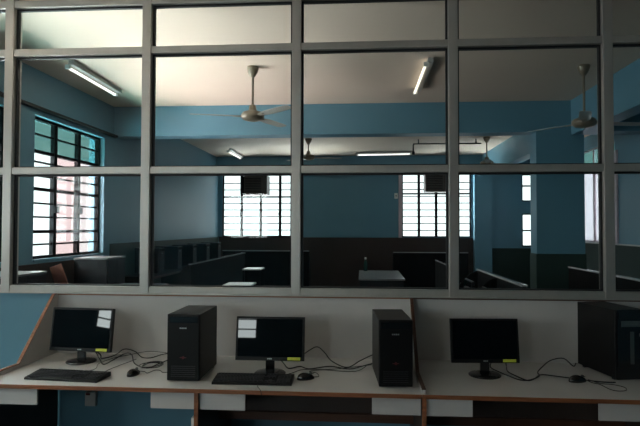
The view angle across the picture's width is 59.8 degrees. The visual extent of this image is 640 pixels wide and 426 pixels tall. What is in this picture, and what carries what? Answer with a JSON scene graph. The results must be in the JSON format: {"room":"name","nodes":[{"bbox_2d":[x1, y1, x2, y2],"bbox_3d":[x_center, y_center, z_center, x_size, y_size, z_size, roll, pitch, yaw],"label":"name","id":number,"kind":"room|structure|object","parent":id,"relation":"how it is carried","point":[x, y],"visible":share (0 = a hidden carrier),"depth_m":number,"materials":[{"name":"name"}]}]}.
{"room":"computer lab","nodes":[
{"label":"computer lab","id":0,"kind":"room"},
{"bbox_2d":[0,61,218,283],"bbox_3d":[-2.980,0.205,9.028,0.232,3.400,9.450,0,-2,4],"label":"wall","id":1,"kind":"structure","parent":0,"point":[186,207],"depth_m":8.03,"materials":[{"name":"blue paint"}]},
{"bbox_2d":[0,106,3,261],"bbox_3d":[-3.281,-0.305,4.996,0.060,1.560,1.240,0,-2,4],"label":"window","id":2,"kind":"structure","parent":1,"relation":"in","point":[1,108],"depth_m":5.59,"materials":[{"name":"black metal"}]},
{"bbox_2d":[0,91,117,137],"bbox_3d":[-3.065,-1.143,6.171,0.060,0.030,3.630,0,-2,4],"label":"trim","id":3,"kind":"structure","parent":1,"relation":"attached to","point":[23,102],"depth_m":6.52,"materials":[{"name":"grey paint"}]},
{"bbox_2d":[33,116,99,258],"bbox_3d":[-3.123,-0.264,6.859,0.090,1.580,1.640,0,-2,4],"label":"window","id":4,"kind":"structure","parent":1,"relation":"in","point":[53,140],"depth_m":6.85,"materials":[{"name":"black metal"}]},
{"bbox_2d":[33,253,103,261],"bbox_3d":[-3.058,0.538,6.832,0.055,0.025,1.640,0,-2,4],"label":"trim","id":5,"kind":"structure","parent":1,"relation":"attached to","point":[95,254],"depth_m":6.67,"materials":[{"name":"blue paint"}]},
{"bbox_2d":[0,0,639,156],"bbox_3d":[0.027,-1.657,5.561,9.600,0.150,16.400,0,-2,4],"label":"ceiling","id":6,"kind":"structure","parent":0,"point":[528,74],"depth_m":5.74,"materials":[{"name":"beige paint"}]},
{"bbox_2d":[65,60,121,95],"bbox_3d":[-2.571,-1.524,6.379,0.097,0.085,1.240,0,-2,3],"label":"tube light","id":7,"kind":"object","parent":6,"relation":"attached to","point":[74,64],"visible":1,"depth_m":6.25,"materials":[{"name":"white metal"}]},
{"bbox_2d":[227,148,242,158],"bbox_3d":[-1.933,-1.351,12.727,0.097,0.085,1.240,0,-2,4],"label":"tube light","id":8,"kind":"object","parent":6,"relation":"attached to","point":[230,149],"visible":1,"depth_m":12.61,"materials":[{"name":"white plastic"}]},
{"bbox_2d":[190,65,290,126],"bbox_3d":[-0.794,-1.277,6.051,1.138,0.588,1.117,0,-2,4],"label":"ceiling fan","id":9,"kind":"object","parent":6,"relation":"hanging from","point":[251,115],"visible":1,"depth_m":5.92,"materials":[{"name":"beige metal"}]},
{"bbox_2d":[286,138,341,160],"bbox_3d":[-0.152,-1.235,10.704,1.138,0.418,1.138,0,-2,4],"label":"ceiling fan","id":10,"kind":"object","parent":6,"relation":"hanging from","point":[308,156],"visible":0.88,"depth_m":10.75,"materials":[{"name":"brown metal"}]},
{"bbox_2d":[216,155,481,164],"bbox_3d":[0.652,-1.179,13.426,6.360,0.380,0.200,0,-2,4],"label":"beam","id":11,"kind":"structure","parent":6,"relation":"attached to","point":[390,159],"depth_m":13.31,"materials":[{"name":"blue paint"}]},
{"bbox_2d":[114,100,639,139],"bbox_3d":[0.924,-1.306,7.830,7.760,0.425,0.280,0,-2,4],"label":"beam","id":12,"kind":"structure","parent":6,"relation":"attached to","point":[491,118],"depth_m":7.73,"materials":[{"name":"blue paint"}]},
{"bbox_2d":[356,151,410,155],"bbox_3d":[1.439,-1.347,12.571,1.240,0.085,0.097,0,-2,10],"label":"tube light","id":13,"kind":"object","parent":6,"relation":"attached to","point":[373,152],"visible":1,"depth_m":12.56,"materials":[{"name":"white plastic"}]},
{"bbox_2d":[413,57,433,94],"bbox_3d":[1.150,-1.518,6.253,0.097,0.085,1.240,0,-2,4],"label":"tube light","id":14,"kind":"object","parent":6,"relation":"attached to","point":[427,65],"visible":1,"depth_m":6.10,"materials":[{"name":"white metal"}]},
{"bbox_2d":[412,139,480,154],"bbox_3d":[2.452,-1.286,10.782,1.325,0.300,0.040,0,-2,4],"label":"conduit","id":15,"kind":"object","parent":6,"relation":"attached to","point":[413,151],"visible":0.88,"depth_m":10.80,"materials":[{"name":"grey metal"}]},
{"bbox_2d":[480,136,508,163],"bbox_3d":[3.200,-1.165,10.419,1.160,0.558,1.107,0,-2,4],"label":"ceiling fan","id":16,"kind":"object","parent":6,"relation":"hanging from","point":[487,160],"visible":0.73,"depth_m":10.48,"materials":[{"name":"brown metal"}]},
{"bbox_2d":[482,135,529,163],"bbox_3d":[3.728,-1.204,10.521,0.220,0.470,5.520,0,-2,4],"label":"beam","id":17,"kind":"structure","parent":6,"relation":"attached to","point":[516,149],"depth_m":10.50,"materials":[{"name":"blue paint"}]},
{"bbox_2d":[527,64,639,131],"bbox_3d":[2.892,-1.234,5.830,1.107,0.668,1.160,0,-2,4],"label":"ceiling fan","id":18,"kind":"object","parent":6,"relation":"hanging from","point":[584,120],"visible":0.98,"depth_m":5.86,"materials":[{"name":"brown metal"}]},
{"bbox_2d":[571,58,639,134],"bbox_3d":[3.356,-1.336,5.683,0.220,0.470,3.630,0,-2,4],"label":"beam","id":19,"kind":"structure","parent":6,"relation":"attached to","point":[626,82],"depth_m":6.11,"materials":[{"name":"blue paint"}]},
{"bbox_2d":[0,0,639,425],"bbox_3d":[-0.092,0.078,4.021,9.200,3.399,0.145,0,-2,4],"label":"wall","id":20,"kind":"structure","parent":0,"point":[604,40],"depth_m":4.02,"materials":[{"name":"metal"}]},
{"bbox_2d":[85,391,97,405],"bbox_3d":[-1.669,1.355,4.055,0.080,0.100,0.040,0,-2,4],"label":"box","id":21,"kind":"object","parent":20,"relation":"attached to","point":[91,397],"visible":1,"depth_m":4.04,"materials":[{"name":"grey plastic"}]},
{"bbox_2d":[218,159,530,288],"bbox_3d":[1.351,0.336,13.526,8.180,3.400,0.212,0,-2,4],"label":"wall","id":22,"kind":"structure","parent":0,"point":[356,206],"depth_m":13.44,"materials":[{"name":"blue paint"}]},
{"bbox_2d":[222,176,289,236],"bbox_3d":[-1.460,-0.182,13.682,1.910,1.530,0.140,0,-2,4],"label":"window","id":23,"kind":"structure","parent":22,"relation":"in","point":[280,183],"depth_m":13.70,"materials":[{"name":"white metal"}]},
{"bbox_2d":[244,176,269,195],"bbox_3d":[-1.541,-0.669,13.605,0.560,0.460,0.432,0,-2,4],"label":"window air conditioner","id":24,"kind":"object","parent":23,"relation":"attached to","point":[253,185],"visible":0.93,"depth_m":13.40,"materials":[{"name":"black metal"}]},
{"bbox_2d":[245,178,260,191],"bbox_3d":[-1.612,-0.672,13.400,0.390,0.335,0.012,0,-2,4],"label":"grille","id":25,"kind":"object","parent":24,"relation":"attached to","point":[251,184],"depth_m":13.40,"materials":[{"name":"black plastic"}]},
{"bbox_2d":[399,175,401,237],"bbox_3d":[1.932,-0.176,13.381,0.080,1.540,0.040,0,-2,4],"label":"trim","id":26,"kind":"structure","parent":22,"relation":"attached to","point":[400,176],"depth_m":13.36,"materials":[{"name":"grey paint"}]},
{"bbox_2d":[402,175,470,236],"bbox_3d":[2.796,-0.179,13.395,1.640,1.530,0.060,0,-2,4],"label":"window","id":27,"kind":"structure","parent":22,"relation":"in","point":[418,182],"depth_m":13.39,"materials":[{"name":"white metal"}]},
{"bbox_2d":[423,175,445,192],"bbox_3d":[2.767,-0.728,13.275,0.540,0.460,0.432,0,-2,4],"label":"window air conditioner","id":28,"kind":"object","parent":27,"relation":"attached to","point":[432,183],"visible":0.65,"depth_m":13.07,"materials":[{"name":"black metal"}]},
{"bbox_2d":[427,175,442,188],"bbox_3d":[2.696,-0.731,13.070,0.370,0.335,0.012,0,-2,4],"label":"grille","id":29,"kind":"object","parent":28,"relation":"attached to","point":[433,181],"depth_m":13.07,"materials":[{"name":"black plastic"}]},
{"bbox_2d":[522,174,529,200],"bbox_3d":[4.960,-0.598,13.240,0.340,0.650,0.060,0,-2,4],"label":"window","id":30,"kind":"structure","parent":22,"relation":"in","point":[522,174],"depth_m":13.22,"materials":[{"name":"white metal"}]},
{"bbox_2d":[522,214,530,246],"bbox_3d":[4.958,0.406,13.213,0.340,0.780,0.060,0,-2,4],"label":"window","id":31,"kind":"structure","parent":22,"relation":"in","point":[522,214],"depth_m":13.19,"materials":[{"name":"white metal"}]},
{"bbox_2d":[584,134,639,278],"bbox_3d":[4.703,0.119,5.153,0.212,3.400,16.000,0,-2,4],"label":"wall","id":32,"kind":"structure","parent":0,"point":[627,145],"depth_m":8.88,"materials":[{"name":"blue paint"}]},
{"bbox_2d":[584,142,614,241],"bbox_3d":[5.082,-0.328,10.263,0.060,1.730,1.980,0,-2,4],"label":"window","id":33,"kind":"structure","parent":32,"relation":"in","point":[590,156],"depth_m":10.43,"materials":[{"name":"glass"}]},
{"bbox_2d":[585,242,639,246],"bbox_3d":[4.830,0.497,8.419,0.060,0.020,9.410,0,-2,4],"label":"trim","id":34,"kind":"structure","parent":32,"relation":"attached to","point":[585,242],"depth_m":8.89,"materials":[{"name":"white laminate"}]},
{"bbox_2d":[614,150,618,243],"bbox_3d":[4.907,-0.266,9.222,0.030,1.550,0.120,0,-2,4],"label":"trim","id":35,"kind":"structure","parent":32,"relation":"attached to","point":[615,151],"depth_m":9.17,"materials":[{"name":"grey paint"}]},
{"bbox_3d":[0.019,1.877,5.466,9.600,0.120,16.400,0,-2,4],"label":"floor","id":36,"kind":"structure","parent":0,"visible":0},
{"bbox_2d":[0,271,46,282],"bbox_3d":[-2.913,1.181,5.138,0.460,1.240,0.636,0,-2,4],"label":"storage cabinet","id":37,"kind":"object","parent":36,"relation":"on","point":[23,276],"visible":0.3,"depth_m":5.24,"materials":[{"name":"grey metal"}]},
{"bbox_2d":[50,263,67,283],"bbox_3d":[-2.724,1.194,6.157,0.575,1.268,0.020,0,-2,4],"label":"leaning board","id":38,"kind":"object","parent":36,"relation":"on","point":[57,271],"visible":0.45,"depth_m":6.17,"materials":[{"name":"brown wood"}]},
{"bbox_2d":[73,256,125,283],"bbox_3d":[-2.710,1.195,6.868,0.440,1.305,0.516,0,-2,4],"label":"storage cabinet","id":39,"kind":"object","parent":36,"relation":"on","point":[89,269],"visible":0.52,"depth_m":6.64,"materials":[{"name":"grey metal"}]},
{"bbox_2d":[121,283,167,284],"bbox_3d":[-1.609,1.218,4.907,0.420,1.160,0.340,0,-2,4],"label":"table","id":40,"kind":"object","parent":36,"relation":"on","point":[121,283],"visible":0.1,"depth_m":5.06,"materials":[{"name":"grey laminate"}]},
{"bbox_2d":[125,266,185,284],"bbox_3d":[-2.486,1.471,10.536,0.508,0.951,4.900,0,-2,4],"label":"bench","id":41,"kind":"object","parent":36,"relation":"on","point":[169,275],"visible":0.04,"depth_m":8.79,"materials":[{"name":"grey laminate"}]},
{"bbox_2d":[135,248,164,273],"bbox_3d":[-2.669,0.746,8.720,0.405,0.402,0.199,0,-2,6],"label":"computer tower","id":42,"kind":"object","parent":41,"relation":"on","point":[158,252],"visible":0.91,"depth_m":8.64,"materials":[{"name":"black plastic"}]},
{"bbox_2d":[155,246,181,269],"bbox_3d":[-2.604,0.769,9.567,0.405,0.402,0.199,0,-2,6],"label":"computer tower","id":43,"kind":"object","parent":41,"relation":"on","point":[172,254],"visible":0.73,"depth_m":9.46,"materials":[{"name":"black plastic"}]},
{"bbox_2d":[172,244,196,265],"bbox_3d":[-2.538,0.792,10.414,0.405,0.402,0.199,0,-2,6],"label":"computer tower","id":44,"kind":"object","parent":41,"relation":"on","point":[188,251],"visible":0.52,"depth_m":10.31,"materials":[{"name":"black plastic"}]},
{"bbox_2d":[188,243,209,261],"bbox_3d":[-2.469,0.817,11.311,0.405,0.402,0.199,0,-2,6],"label":"computer tower","id":45,"kind":"object","parent":41,"relation":"on","point":[202,249],"visible":0.48,"depth_m":11.21,"materials":[{"name":"black plastic"}]},
{"bbox_2d":[200,242,220,258],"bbox_3d":[-2.400,0.841,12.208,0.405,0.402,0.199,0,-2,6],"label":"computer tower","id":46,"kind":"object","parent":41,"relation":"on","point":[215,247],"visible":0.54,"depth_m":12.11,"materials":[{"name":"black plastic"}]},
{"bbox_2d":[171,253,244,284],"bbox_3d":[-2.012,1.384,10.401,0.410,1.120,3.900,0,-2,4],"label":"computer desk","id":47,"kind":"object","parent":36,"relation":"on","point":[221,270],"visible":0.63,"depth_m":9.81,"materials":[{"name":"grey laminate"}]},
{"bbox_2d":[0,293,421,425],"bbox_3d":[-0.696,1.172,3.579,2.588,1.184,0.847,0,-2,4],"label":"computer desk","id":48,"kind":"object","parent":36,"relation":"on","point":[341,327],"visible":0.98,"depth_m":3.70,"materials":[{"name":"white laminate"}]},
{"bbox_2d":[24,351,166,382],"bbox_3d":[-1.401,0.991,3.618,0.498,0.044,0.859,-1,-2,33],"label":"keyboard","id":49,"kind":"object","parent":48,"relation":"on","point":[46,374],"visible":0.97,"depth_m":3.37,"materials":[{"name":"black plastic"}]},
{"bbox_2d":[49,307,166,368],"bbox_3d":[-1.406,0.838,3.830,0.894,0.367,0.320,0,-2,9],"label":"computer monitor","id":50,"kind":"object","parent":48,"relation":"on","point":[81,330],"visible":0.9,"depth_m":3.80,"materials":[{"name":"black plastic"}]},
{"bbox_2d":[127,367,166,376],"bbox_3d":[-1.026,0.992,3.553,0.418,0.042,0.139,2,-2,-45],"label":"computer mouse","id":51,"kind":"object","parent":48,"relation":"on","point":[132,372],"visible":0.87,"depth_m":3.44,"materials":[{"name":"black plastic"}]},
{"bbox_2d":[139,361,163,367],"bbox_3d":[-1.121,1.006,3.684,0.147,0.016,0.178,0,-2,4],"label":"cable","id":52,"kind":"object","parent":48,"relation":"on","point":[144,364],"visible":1,"depth_m":3.69,"materials":[{"name":"black rubber"}]},
{"bbox_2d":[167,305,216,380],"bbox_3d":[-0.801,0.811,3.516,0.199,0.402,0.405,0,-2,4],"label":"computer tower","id":53,"kind":"object","parent":48,"relation":"on","point":[191,329],"visible":1,"depth_m":3.32,"materials":[{"name":"black plastic"}]},
{"bbox_2d":[171,366,194,376],"bbox_3d":[-0.817,0.945,3.313,0.147,0.064,0.002,0,-2,4],"label":"vent","id":54,"kind":"object","parent":53,"relation":"attached to","point":[176,371],"depth_m":3.31,"materials":[{"name":"black plastic"}]},
{"bbox_2d":[211,364,371,385],"bbox_3d":[-0.133,0.994,3.415,1.053,0.034,0.326,1,-2,-18],"label":"keyboard","id":55,"kind":"object","parent":48,"relation":"on","point":[222,378],"visible":1,"depth_m":3.30,"materials":[{"name":"black plastic"}]},
{"bbox_2d":[235,316,371,373],"bbox_3d":[-0.101,0.842,3.667,0.921,0.357,0.374,1,-2,-17],"label":"computer monitor","id":56,"kind":"object","parent":48,"relation":"on","point":[270,340],"visible":0.92,"depth_m":3.51,"materials":[{"name":"black plastic"}]},
{"bbox_2d":[297,365,366,380],"bbox_3d":[0.064,0.994,3.540,0.537,0.042,0.173,1,-2,-34],"label":"computer mouse","id":57,"kind":"object","parent":48,"relation":"on","point":[302,376],"visible":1,"depth_m":3.36,"materials":[{"name":"black plastic"}]},
{"bbox_2d":[372,309,412,386],"bbox_3d":[0.438,0.817,3.420,0.197,0.390,0.445,0,-2,0],"label":"computer tower","id":58,"kind":"object","parent":48,"relation":"on","point":[392,329],"visible":1,"depth_m":3.20,"materials":[{"name":"black plastic"}]},
{"bbox_2d":[383,374,408,382],"bbox_3d":[0.436,0.944,3.196,0.145,0.064,0.003,0,-2,0],"label":"vent","id":59,"kind":"object","parent":58,"relation":"attached to","point":[391,374],"depth_m":3.19,"materials":[{"name":"black plastic"}]},
{"bbox_2d":[224,282,255,285],"bbox_3d":[-1.323,1.537,9.140,0.460,0.750,0.500,0,-2,4],"label":"table","id":60,"kind":"object","parent":36,"relation":"on","point":[228,283],"visible":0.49,"depth_m":9.17,"materials":[{"name":"white laminate"}]},
{"bbox_2d":[242,267,264,285],"bbox_3d":[-1.342,1.544,11.248,0.360,0.850,0.500,0,-2,4],"label":"table","id":61,"kind":"object","parent":36,"relation":"on","point":[247,268],"visible":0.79,"depth_m":11.20,"materials":[{"name":"white laminate"}]},
{"bbox_2d":[223,250,310,285],"bbox_3d":[-1.262,1.453,13.269,2.050,1.140,0.480,0,-2,4],"label":"computer desk","id":62,"kind":"object","parent":36,"relation":"on","point":[276,263],"visible":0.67,"depth_m":13.03,"materials":[{"name":"grey laminate"}]},
{"bbox_2d":[359,270,404,286],"bbox_3d":[1.196,1.595,11.052,0.840,0.750,2.000,0,-2,4],"label":"table","id":63,"kind":"object","parent":36,"relation":"on","point":[370,278],"visible":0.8,"depth_m":10.14,"materials":[{"name":"wood"}]},
{"bbox_2d":[363,257,367,270],"bbox_3d":[0.978,1.098,11.935,0.090,0.290,0.090,0,-2,4],"label":"water bottle","id":64,"kind":"object","parent":63,"relation":"on","point":[365,265],"visible":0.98,"depth_m":11.90,"materials":[{"name":"teal plastic"}]},
{"bbox_2d":[392,252,467,287],"bbox_3d":[2.552,1.465,12.976,1.700,1.120,0.480,0,-2,4],"label":"computer desk","id":65,"kind":"object","parent":36,"relation":"on","point":[417,268],"visible":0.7,"depth_m":12.77,"materials":[{"name":"grey laminate"}]},
{"bbox_2d":[435,260,467,287],"bbox_3d":[2.613,1.461,10.595,0.530,1.000,2.400,0,-2,4],"label":"computer desk","id":66,"kind":"object","parent":36,"relation":"on","point":[440,267],"visible":0.27,"depth_m":10.89,"materials":[{"name":"grey laminate"}]},
{"bbox_2d":[473,175,491,272],"bbox_3d":[3.838,0.567,13.134,0.400,2.930,0.200,0,-2,4],"label":"column","id":67,"kind":"structure","parent":36,"relation":"on","point":[482,184],"depth_m":13.05,"materials":[{"name":"blue paint"}]},
{"bbox_2d":[460,269,526,288],"bbox_3d":[1.566,1.231,5.665,0.530,1.190,1.900,0,-2,4],"label":"computer desk","id":68,"kind":"object","parent":36,"relation":"on","point":[481,277],"visible":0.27,"depth_m":5.67,"materials":[{"name":"grey laminate"}]},
{"bbox_2d":[464,278,474,287],"bbox_3d":[1.649,0.905,5.859,0.421,0.352,0.942,0,-2,4],"label":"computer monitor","id":69,"kind":"object","parent":68,"relation":"on","point":[468,283],"visible":0.04,"depth_m":6.07,"materials":[{"name":"black plastic"}]},
{"bbox_2d":[409,298,639,425],"bbox_3d":[1.893,1.173,3.380,2.604,1.184,0.847,0,-2,4],"label":"computer desk","id":70,"kind":"object","parent":36,"relation":"on","point":[547,329],"visible":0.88,"depth_m":3.52,"materials":[{"name":"white laminate"}]},
{"bbox_2d":[449,318,615,382],"bbox_3d":[1.290,0.842,3.523,0.942,0.352,0.421,0,-2,0],"label":"computer monitor","id":71,"kind":"object","parent":70,"relation":"on","point":[484,341],"visible":0.98,"depth_m":3.47,"materials":[{"name":"black plastic"}]},
{"bbox_2d":[568,375,626,390],"bbox_3d":[1.635,0.990,3.264,0.128,0.042,0.310,2,-2,-43],"label":"computer mouse","id":72,"kind":"object","parent":70,"relation":"on","point":[574,378],"visible":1,"depth_m":3.31,"materials":[{"name":"black plastic"}]},
{"bbox_2d":[577,301,639,379],"bbox_3d":[1.862,0.806,3.561,0.202,0.427,0.408,0,-2,-8],"label":"computer tower","id":73,"kind":"object","parent":70,"relation":"on","point":[608,333],"visible":1,"depth_m":3.42,"materials":[{"name":"black plastic"}]},
{"bbox_2d":[530,132,586,288],"bbox_3d":[3.242,0.394,7.591,0.650,2.975,0.290,0,-2,4],"label":"column","id":74,"kind":"structure","parent":36,"relation":"on","point":[557,201],"depth_m":7.47,"materials":[{"name":"blue paint"}]},
{"bbox_2d":[568,266,639,289],"bbox_3d":[3.356,1.243,5.979,0.580,1.190,2.100,0,-2,4],"label":"computer desk","id":75,"kind":"object","parent":36,"relation":"on","point":[579,278],"visible":0.21,"depth_m":6.37,"materials":[{"name":"grey laminate"}]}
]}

